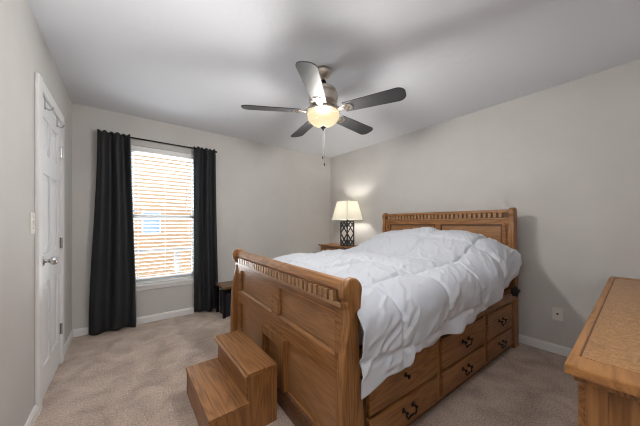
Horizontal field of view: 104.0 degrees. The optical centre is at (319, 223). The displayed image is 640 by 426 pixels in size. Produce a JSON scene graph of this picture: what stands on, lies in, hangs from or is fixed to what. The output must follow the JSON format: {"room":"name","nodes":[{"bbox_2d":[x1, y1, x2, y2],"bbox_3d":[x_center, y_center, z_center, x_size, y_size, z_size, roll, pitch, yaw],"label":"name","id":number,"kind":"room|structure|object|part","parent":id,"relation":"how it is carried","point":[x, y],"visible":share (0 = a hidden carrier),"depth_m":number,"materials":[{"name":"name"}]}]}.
{"room":"bedroom","nodes":[
{"label":"bedroom","id":0,"kind":"room"},
{"bbox_2d":[0,0,71,425],"bbox_3d":[-1.367,-0.039,0.952,0.120,2.440,4.085,0,0,-38],"label":"wall","id":1,"kind":"structure","parent":0,"point":[24,51],"depth_m":1.29,"materials":[{"name":"paint"}]},
{"bbox_2d":[24,405,37,425],"bbox_3d":[-0.892,1.140,0.454,0.014,0.082,2.715,0,0,-38],"label":"baseboard","id":2,"kind":"structure","parent":1,"relation":"attached to","point":[33,416],"depth_m":1.45,"materials":[{"name":"white"}]},
{"bbox_2d":[30,212,36,233],"bbox_3d":[-1.690,-0.004,1.478,0.020,0.124,0.076,0,0,-38],"label":"light switch","id":3,"kind":"object","parent":1,"relation":"attached to","point":[32,215],"visible":1,"depth_m":1.46,"materials":[{"name":"white plastic"}]},
{"bbox_2d":[35,72,63,415],"bbox_3d":[-1.970,0.126,1.855,0.105,2.110,0.820,0,0,-38],"label":"door","id":4,"kind":"structure","parent":1,"relation":"in","point":[49,138],"depth_m":1.76,"materials":[{"name":"white wood"}]},
{"bbox_3d":[-1.904,-0.599,1.732,0.011,0.196,0.151,0,0,-38],"label":"raised panel","id":5,"kind":"part","parent":4,"relation":"part of","materials":[{"name":"white"}]},
{"bbox_3d":[-1.904,-0.069,1.732,0.011,0.496,0.151,0,0,-38],"label":"raised panel","id":6,"kind":"part","parent":4,"relation":"part of","materials":[{"name":"white wood"}]},
{"bbox_3d":[-1.904,0.681,1.732,0.011,0.516,0.151,0,0,-38],"label":"raised panel","id":7,"kind":"part","parent":4,"relation":"part of","materials":[{"name":"white paint"}]},
{"bbox_3d":[-1.794,0.246,1.659,0.071,0.066,0.066,0,0,-38],"label":"knob","id":8,"kind":"part","parent":4,"relation":"part of","materials":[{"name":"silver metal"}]},
{"bbox_3d":[-2.074,-0.599,1.948,0.011,0.196,0.151,0,0,-38],"label":"raised panel","id":9,"kind":"part","parent":4,"relation":"part of","materials":[{"name":"white"}]},
{"bbox_3d":[-2.074,-0.069,1.948,0.011,0.496,0.151,0,0,-38],"label":"raised panel","id":10,"kind":"part","parent":4,"relation":"part of","materials":[{"name":"white"}]},
{"bbox_3d":[-2.074,0.681,1.948,0.011,0.516,0.151,0,0,-38],"label":"raised panel","id":11,"kind":"part","parent":4,"relation":"part of","materials":[{"name":"white"}]},
{"bbox_2d":[64,330,72,356],"bbox_3d":[-2.404,1.140,2.385,0.014,0.082,0.550,0,0,-38],"label":"baseboard","id":12,"kind":"structure","parent":1,"relation":"attached to","point":[70,337],"depth_m":2.37,"materials":[{"name":"white paint"}]},
{"bbox_2d":[72,103,330,328],"bbox_3d":[-1.225,-0.039,3.734,3.774,2.440,0.120,0,0,-38],"label":"wall","id":13,"kind":"structure","parent":0,"point":[272,201],"depth_m":3.59,"materials":[{"name":"paint"}]},
{"bbox_2d":[72,302,219,336],"bbox_3d":[-1.184,1.140,3.681,3.534,0.082,0.014,0,0,-38],"label":"baseboard","id":14,"kind":"structure","parent":13,"relation":"attached to","point":[160,316],"depth_m":3.04,"materials":[{"name":"white"}]},
{"bbox_2d":[131,151,193,290],"bbox_3d":[-1.948,-0.067,3.144,0.870,1.710,0.138,0,0,-38],"label":"window","id":15,"kind":"structure","parent":13,"relation":"in","point":[141,287],"depth_m":3.15,"materials":[{"name":"white plastic"}]},
{"bbox_2d":[131,145,193,284],"bbox_3d":[-1.937,-0.099,3.130,0.758,1.637,0.066,0,0,-38],"label":"window blind","id":16,"kind":"object","parent":15,"relation":"attached to","point":[137,149],"visible":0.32,"depth_m":3.11,"materials":[{"name":"white plastic"}]},
{"bbox_3d":[-1.941,0.709,3.135,0.758,0.022,0.048,0,0,-38],"label":"rail","id":17,"kind":"part","parent":16,"relation":"part of","materials":[{"name":"white"}]},
{"bbox_3d":[-1.941,-0.076,3.135,0.002,1.565,0.054,0,0,-38],"label":"ladder cord","id":18,"kind":"part","parent":16,"relation":"part of","materials":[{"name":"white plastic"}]},
{"bbox_3d":[-1.982,-0.474,3.188,0.704,0.824,0.022,0,0,-38],"label":"sash","id":19,"kind":"part","parent":15,"relation":"part of","materials":[{"name":"white"}]},
{"bbox_3d":[-1.968,0.293,3.169,0.704,0.799,0.022,0,0,-38],"label":"sash","id":20,"kind":"part","parent":15,"relation":"part of","materials":[{"name":"white"}]},
{"bbox_3d":[-1.933,0.736,3.124,0.870,0.025,0.088,0,0,-38],"label":"sill","id":21,"kind":"part","parent":15,"relation":"part of","materials":[{"name":"white paint"}]},
{"bbox_3d":[-1.975,-0.097,3.178,0.776,1.651,0.050,0,0,-38],"label":"frame","id":22,"kind":"part","parent":15,"relation":"part of","materials":[{"name":"white"}]},
{"bbox_2d":[108,133,216,152],"bbox_3d":[-1.911,-0.979,3.072,1.228,0.070,0.076,0,0,-38],"label":"curtain rod","id":23,"kind":"object","parent":13,"relation":"attached to","point":[108,133],"visible":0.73,"depth_m":3.04,"materials":[{"name":"black metal"}]},
{"bbox_2d":[88,129,136,335],"bbox_3d":[-2.266,0.081,2.743,0.410,2.188,0.090,0,0,-38],"label":"curtain","id":24,"kind":"object","parent":23,"relation":"hanging from","point":[112,295],"visible":1,"depth_m":2.74,"materials":[{"name":"grey fabric"}]},
{"bbox_2d":[194,146,217,311],"bbox_3d":[-1.518,0.079,3.333,0.300,2.184,0.083,0,0,-38],"label":"curtain","id":25,"kind":"object","parent":23,"relation":"hanging from","point":[205,217],"visible":0.99,"depth_m":3.33,"materials":[{"name":"grey fabric"}]},
{"bbox_2d":[34,308,578,425],"bbox_3d":[0.071,1.241,2.079,3.774,0.120,4.325,0,0,-38],"label":"floor","id":26,"kind":"structure","parent":0,"point":[126,376],"depth_m":1.81,"materials":[{"name":"carpet"}]},
{"bbox_2d":[216,281,231,318],"bbox_3d":[-1.130,0.988,3.364,0.440,0.387,0.330,0,0,-38],"label":"side table","id":27,"kind":"object","parent":26,"relation":"on","point":[228,284],"visible":0.52,"depth_m":3.17,"materials":[{"name":"brown wood"}]},
{"bbox_3d":[-1.377,1.001,3.355,0.034,0.360,0.034,0,0,-38],"label":"leg","id":28,"kind":"part","parent":27,"relation":"part of","materials":[{"name":"black wood"}]},
{"bbox_3d":[-1.198,1.001,3.127,0.034,0.360,0.034,0,0,-38],"label":"leg","id":29,"kind":"part","parent":27,"relation":"part of","materials":[{"name":"black wood"}]},
{"bbox_2d":[219,289,230,316],"bbox_3d":[-1.130,1.036,3.349,0.348,0.290,0.280,0,0,-38],"label":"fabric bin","id":30,"kind":"object","parent":26,"relation":"on","point":[228,291],"visible":0.27,"depth_m":3.19,"materials":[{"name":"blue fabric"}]},
{"bbox_2d":[186,330,277,425],"bbox_3d":[-0.595,1.009,1.624,0.394,0.344,0.612,0,0,-38],"label":"steps","id":31,"kind":"structure","parent":26,"relation":"on","point":[237,387],"depth_m":1.49,"materials":[{"name":"brown wood"}]},
{"bbox_3d":[-0.415,1.022,1.396,0.383,0.318,0.020,0,0,-38],"label":"panel","id":32,"kind":"part","parent":31,"relation":"part of","materials":[{"name":"brown wood"}]},
{"bbox_2d":[318,243,357,250],"bbox_3d":[0.316,0.770,4.274,0.396,0.822,0.660,0,0,-38],"label":"nightstand","id":33,"kind":"object","parent":26,"relation":"on","point":[330,246],"visible":0.12,"depth_m":4.17,"materials":[{"name":"brown wood"}]},
{"bbox_3d":[0.190,0.511,4.175,0.016,0.200,0.560,0,0,-38],"label":"drawer","id":34,"kind":"part","parent":33,"relation":"part of","materials":[{"name":"brown wood"}]},
{"bbox_2d":[331,201,362,245],"bbox_3d":[0.442,-0.002,4.062,0.365,0.722,0.365,0,0,-38],"label":"table lamp","id":35,"kind":"object","parent":33,"relation":"on","point":[344,210],"visible":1,"depth_m":3.98,"materials":[{"name":"beige fabric"}]},
{"bbox_3d":[0.442,-0.214,4.062,0.360,0.297,0.360,0,0,-38],"label":"lamp shade","id":36,"kind":"part","parent":35,"relation":"part of","materials":[{"name":"fabric"}]},
{"bbox_2d":[230,207,518,425],"bbox_3d":[0.538,0.512,2.403,2.272,1.337,1.677,0,0,-36],"label":"sleigh bed","id":37,"kind":"object","parent":26,"relation":"on","point":[307,321],"visible":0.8,"depth_m":1.55,"materials":[{"name":"brown wood"}]},
{"bbox_3d":[-0.797,0.713,2.452,0.158,0.936,0.044,0,0,-36],"label":"post","id":38,"kind":"part","parent":37,"relation":"part of","materials":[{"name":"brown wood"}]},
{"bbox_3d":[-0.578,0.913,2.159,0.016,0.335,0.500,0,0,-36],"label":"panel","id":39,"kind":"part","parent":37,"relation":"part of","materials":[{"name":"brown wood"}]},
{"bbox_3d":[-0.523,0.531,2.084,0.012,0.210,0.685,0,0,-36],"label":"panel","id":40,"kind":"part","parent":37,"relation":"part of","materials":[{"name":"brown wood"}]},
{"bbox_3d":[-0.309,0.913,1.789,0.008,0.335,0.415,0,0,-36],"label":"panel","id":41,"kind":"part","parent":37,"relation":"part of","materials":[{"name":"brown wood"}]},
{"bbox_3d":[-0.332,0.914,1.772,0.056,0.340,0.415,0,0,-36],"label":"frame","id":42,"kind":"part","parent":37,"relation":"part of","materials":[{"name":"brown wood"}]},
{"bbox_3d":[-0.329,0.532,1.778,0.024,0.217,1.410,0,0,-36],"label":"panel moulding","id":43,"kind":"part","parent":37,"relation":"part of","materials":[{"name":"brown wood"}]},
{"bbox_3d":[-0.348,0.352,1.782,0.034,0.066,1.560,0,0,-36],"label":"dentil moulding","id":44,"kind":"part","parent":37,"relation":"part of","materials":[{"name":"brown wood"}]},
{"bbox_3d":[-0.324,0.325,1.800,0.068,0.123,1.570,0,0,-36],"label":"rail","id":45,"kind":"part","parent":37,"relation":"part of","materials":[{"name":"brown wood"}]},
{"bbox_3d":[-0.325,0.766,1.798,0.045,0.776,1.570,0,0,-36],"label":"footboard","id":46,"kind":"part","parent":37,"relation":"part of","materials":[{"name":"brown wood"}]},
{"bbox_3d":[-0.084,0.531,1.470,0.012,0.210,0.625,0,0,-36],"label":"panel","id":47,"kind":"part","parent":37,"relation":"part of","materials":[{"name":"brown wood"}]},
{"bbox_3d":[-0.048,0.913,1.416,0.016,0.335,0.495,0,0,-36],"label":"panel","id":48,"kind":"part","parent":37,"relation":"part of","materials":[{"name":"brown wood"}]},
{"bbox_3d":[0.141,0.713,1.141,0.158,0.936,0.044,0,0,-36],"label":"post","id":49,"kind":"part","parent":37,"relation":"part of","materials":[{"name":"brown wood"}]},
{"bbox_3d":[0.966,0.512,3.639,0.138,1.337,0.044,0,0,-36],"label":"post","id":50,"kind":"part","parent":37,"relation":"part of","materials":[{"name":"brown wood"}]},
{"bbox_3d":[0.476,0.828,1.384,0.604,0.203,0.030,0,0,-36],"label":"drawer","id":51,"kind":"part","parent":37,"relation":"part of","materials":[{"name":"brown wood"}]},
{"bbox_3d":[0.476,1.019,1.384,0.604,0.144,0.030,0,0,-36],"label":"drawer","id":52,"kind":"part","parent":37,"relation":"part of","materials":[{"name":"brown wood"}]},
{"bbox_3d":[0.473,0.820,1.346,0.028,0.027,0.031,0,0,-36],"label":"handle post","id":53,"kind":"part","parent":37,"relation":"part of","materials":[{"name":"black metal"}]},
{"bbox_3d":[0.493,1.019,1.360,0.114,0.053,0.032,0,0,-36],"label":"handle","id":54,"kind":"part","parent":37,"relation":"part of","materials":[{"name":"black metal"}]},
{"bbox_3d":[1.206,0.283,3.293,0.018,0.555,0.670,0,0,-36],"label":"panel","id":55,"kind":"part","parent":37,"relation":"part of","materials":[{"name":"brown wood"}]},
{"bbox_2d":[359,283,509,345],"bbox_3d":[0.543,0.531,2.414,2.010,0.170,1.550,0,0,-36],"label":"mattress","id":56,"kind":"object","parent":37,"relation":"on","point":[361,333],"visible":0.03,"depth_m":1.22,"materials":[{"name":"grey fabric"}]},
{"bbox_2d":[273,227,521,398],"bbox_3d":[0.530,0.403,2.388,2.080,0.731,1.782,0,0,-36],"label":"comforter","id":57,"kind":"object","parent":56,"relation":"on","point":[422,285],"visible":0.9,"depth_m":1.66,"materials":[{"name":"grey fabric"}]},
{"bbox_3d":[0.996,0.666,1.776,2.049,0.090,0.054,0,0,-36],"label":"rail","id":58,"kind":"part","parent":37,"relation":"part of","materials":[{"name":"brown wood"}]},
{"bbox_3d":[1.392,0.282,3.003,0.020,0.557,1.358,0,0,-36],"label":"panel moulding","id":59,"kind":"part","parent":37,"relation":"part of","materials":[{"name":"brown wood"}]},
{"bbox_3d":[1.402,-0.098,3.011,0.070,0.087,1.487,0,0,-36],"label":"rail","id":60,"kind":"part","parent":37,"relation":"part of","materials":[{"name":"brown wood"}]},
{"bbox_3d":[1.380,-0.076,2.995,0.032,0.059,1.477,0,0,-36],"label":"dentil moulding","id":61,"kind":"part","parent":37,"relation":"part of","materials":[{"name":"brown wood"}]},
{"bbox_3d":[1.403,0.537,3.012,0.045,1.188,1.487,0,0,-36],"label":"headboard","id":62,"kind":"part","parent":37,"relation":"part of","materials":[{"name":"brown wood"}]},
{"bbox_3d":[0.998,1.115,1.774,2.049,0.023,0.018,0,0,-36],"label":"moulding","id":63,"kind":"part","parent":37,"relation":"part of","materials":[{"name":"brown wood"}]},
{"bbox_3d":[1.015,0.828,1.770,0.614,0.203,0.030,0,0,-36],"label":"drawer","id":64,"kind":"part","parent":37,"relation":"part of","materials":[{"name":"brown wood"}]},
{"bbox_3d":[1.015,1.019,1.770,0.614,0.144,0.030,0,0,-36],"label":"drawer","id":65,"kind":"part","parent":37,"relation":"part of","materials":[{"name":"brown wood"}]},
{"bbox_3d":[1.032,0.827,1.745,0.114,0.053,0.032,0,0,-36],"label":"handle","id":66,"kind":"part","parent":37,"relation":"part of","materials":[{"name":"black metal"}]},
{"bbox_3d":[1.032,1.019,1.745,0.114,0.053,0.032,0,0,-36],"label":"handle","id":67,"kind":"part","parent":37,"relation":"part of","materials":[{"name":"black metal"}]},
{"bbox_3d":[1.621,0.283,2.712,0.018,0.555,0.618,0,0,-36],"label":"panel","id":68,"kind":"part","parent":37,"relation":"part of","materials":[{"name":"brown wood"}]},
{"bbox_3d":[1.530,0.828,2.138,0.515,0.203,0.030,0,0,-36],"label":"drawer","id":69,"kind":"part","parent":37,"relation":"part of","materials":[{"name":"brown wood"}]},
{"bbox_3d":[1.530,1.019,2.138,0.515,0.144,0.030,0,0,-36],"label":"drawer","id":70,"kind":"part","parent":37,"relation":"part of","materials":[{"name":"brown wood"}]},
{"bbox_3d":[1.547,0.827,2.113,0.114,0.053,0.032,0,0,-36],"label":"handle","id":71,"kind":"part","parent":37,"relation":"part of","materials":[{"name":"black metal"}]},
{"bbox_3d":[1.547,1.019,2.113,0.114,0.053,0.032,0,0,-36],"label":"handle","id":72,"kind":"part","parent":37,"relation":"part of","materials":[{"name":"black metal"}]},
{"bbox_3d":[1.854,0.512,2.396,0.138,1.337,0.044,0,0,-36],"label":"post","id":73,"kind":"part","parent":37,"relation":"part of","materials":[{"name":"brown wood"}]},
{"bbox_2d":[511,286,520,296],"bbox_3d":[1.746,0.607,2.233,0.128,0.093,0.063,0,0,-36],"label":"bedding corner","id":74,"kind":"object","parent":37,"relation":"hanging from","point":[515,291],"visible":1,"depth_m":2.21,"materials":[{"name":"black fabric"}]},
{"bbox_2d":[564,276,639,425],"bbox_3d":[1.687,0.798,1.159,2.015,0.765,0.543,0,0,-38],"label":"dresser","id":75,"kind":"object","parent":26,"relation":"on","point":[604,359],"visible":1,"depth_m":0.77,"materials":[{"name":"brown wood"}]},
{"bbox_3d":[1.042,0.576,0.948,0.620,0.180,0.024,0,0,-38],"label":"drawer","id":76,"kind":"part","parent":75,"relation":"part of","materials":[{"name":"brown wood"}]},
{"bbox_3d":[1.689,0.457,1.156,1.971,0.022,0.507,0,0,-38],"label":"cornice","id":77,"kind":"part","parent":75,"relation":"part of","materials":[{"name":"brown wood"}]},
{"bbox_2d":[28,0,639,157],"bbox_3d":[0.071,-1.334,2.079,3.774,0.150,4.325,0,0,-38],"label":"ceiling","id":78,"kind":"structure","parent":0,"point":[194,64],"depth_m":1.87,"materials":[{"name":"white paint"}]},
{"bbox_2d":[241,61,405,165],"bbox_3d":[0.043,-0.882,2.089,1.226,0.753,1.244,0,0,-38],"label":"ceiling fan","id":79,"kind":"object","parent":78,"relation":"hanging from","point":[323,112],"visible":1,"depth_m":1.94,"materials":[{"name":"silver metal"}]},
{"bbox_3d":[-0.387,-0.917,1.995,0.465,0.035,0.138,0,0,-8],"label":"blade","id":80,"kind":"part","parent":79,"relation":"part of","materials":[{"name":"grey"}]},
{"bbox_3d":[-0.157,-0.917,2.428,0.138,0.035,0.465,0,0,-26],"label":"blade","id":81,"kind":"part","parent":79,"relation":"part of","materials":[{"name":"grey wood"}]},
{"bbox_3d":[-0.045,-0.917,1.642,0.138,0.035,0.465,0,0,10],"label":"blade","id":82,"kind":"part","parent":79,"relation":"part of","materials":[{"name":"grey"}]},
{"bbox_3d":[0.027,-0.852,2.053,0.266,0.108,0.266,0,0,-38],"label":"lamp shade","id":83,"kind":"part","parent":79,"relation":"part of","materials":[{"name":"white glass"}]},
{"bbox_3d":[0.038,-0.747,2.181,0.002,0.425,0.030,0,0,5],"label":"pull chain","id":84,"kind":"part","parent":79,"relation":"part of","materials":[{"name":"silver metal"}]},
{"bbox_3d":[0.327,-0.917,2.344,0.465,0.035,0.138,0,0,-44],"label":"blade","id":85,"kind":"part","parent":79,"relation":"part of","materials":[{"name":"grey wood"}]},
{"bbox_3d":[0.396,-0.917,1.858,0.465,0.035,0.138,0,0,28],"label":"blade","id":86,"kind":"part","parent":79,"relation":"part of","materials":[{"name":"grey wood"}]},
{"bbox_2d":[331,59,639,348],"bbox_3d":[1.510,-0.039,3.205,0.120,2.440,4.085,0,0,-38],"label":"wall","id":87,"kind":"structure","parent":0,"point":[566,156],"depth_m":2.35,"materials":[{"name":"paint"}]},
{"bbox_2d":[519,334,571,356],"bbox_3d":[1.457,1.140,3.164,0.014,0.082,4.085,0,0,-38],"label":"baseboard","id":88,"kind":"structure","parent":87,"relation":"attached to","point":[551,347],"depth_m":2.33,"materials":[{"name":"white paint"}]},
{"bbox_2d":[552,306,562,320],"bbox_3d":[2.157,0.819,2.272,0.012,0.116,0.072,0,0,-38],"label":"outlet","id":89,"kind":"object","parent":87,"relation":"attached to","point":[557,313],"visible":1,"depth_m":2.27,"materials":[{"name":"white plastic"}]},
{"label":"outside","id":90,"kind":"structure","parent":0,"visible":0},
{"bbox_3d":[-7.159,1.856,10.762,30.000,0.150,18.225,0,0,-38],"label":"ground","id":91,"kind":"structure","parent":90,"visible":0},
{"bbox_2d":[134,154,191,277],"bbox_3d":[-5.857,-2.119,9.099,18.800,7.800,4.450,0,0,-38],"label":"neighbor house","id":92,"kind":"structure","parent":91,"relation":"on","point":[136,197],"depth_m":7.62,"materials":[{"name":"orange brick"}]},
{"bbox_3d":[-5.021,-0.184,7.449,0.400,0.270,0.020,0,0,-38],"label":"pane","id":93,"kind":"part","parent":92,"relation":"part of","materials":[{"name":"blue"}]},
{"bbox_3d":[-5.021,0.116,7.449,0.400,0.270,0.020,0,0,-38],"label":"pane","id":94,"kind":"part","parent":92,"relation":"part of","materials":[{"name":"blue glass"}]},
{"bbox_2d":[135,247,191,273],"bbox_3d":[-2.941,1.131,4.809,5.500,1.300,0.100,0,0,-38],"label":"deck railing","id":95,"kind":"object","parent":91,"relation":"on","point":[188,248],"visible":0.12,"depth_m":4.87,"materials":[{"name":"white wood"}]},
{"bbox_3d":[-2.941,0.511,4.809,5.500,0.060,0.100,0,0,-38],"label":"rail","id":96,"kind":"part","parent":95,"relation":"part of","materials":[{"name":"white wood"}]},
{"bbox_3d":[-2.808,1.161,4.914,0.090,1.240,0.090,0,0,-38],"label":"post","id":97,"kind":"part","parent":95,"relation":"part of","materials":[{"name":"white wood"}]}
]}

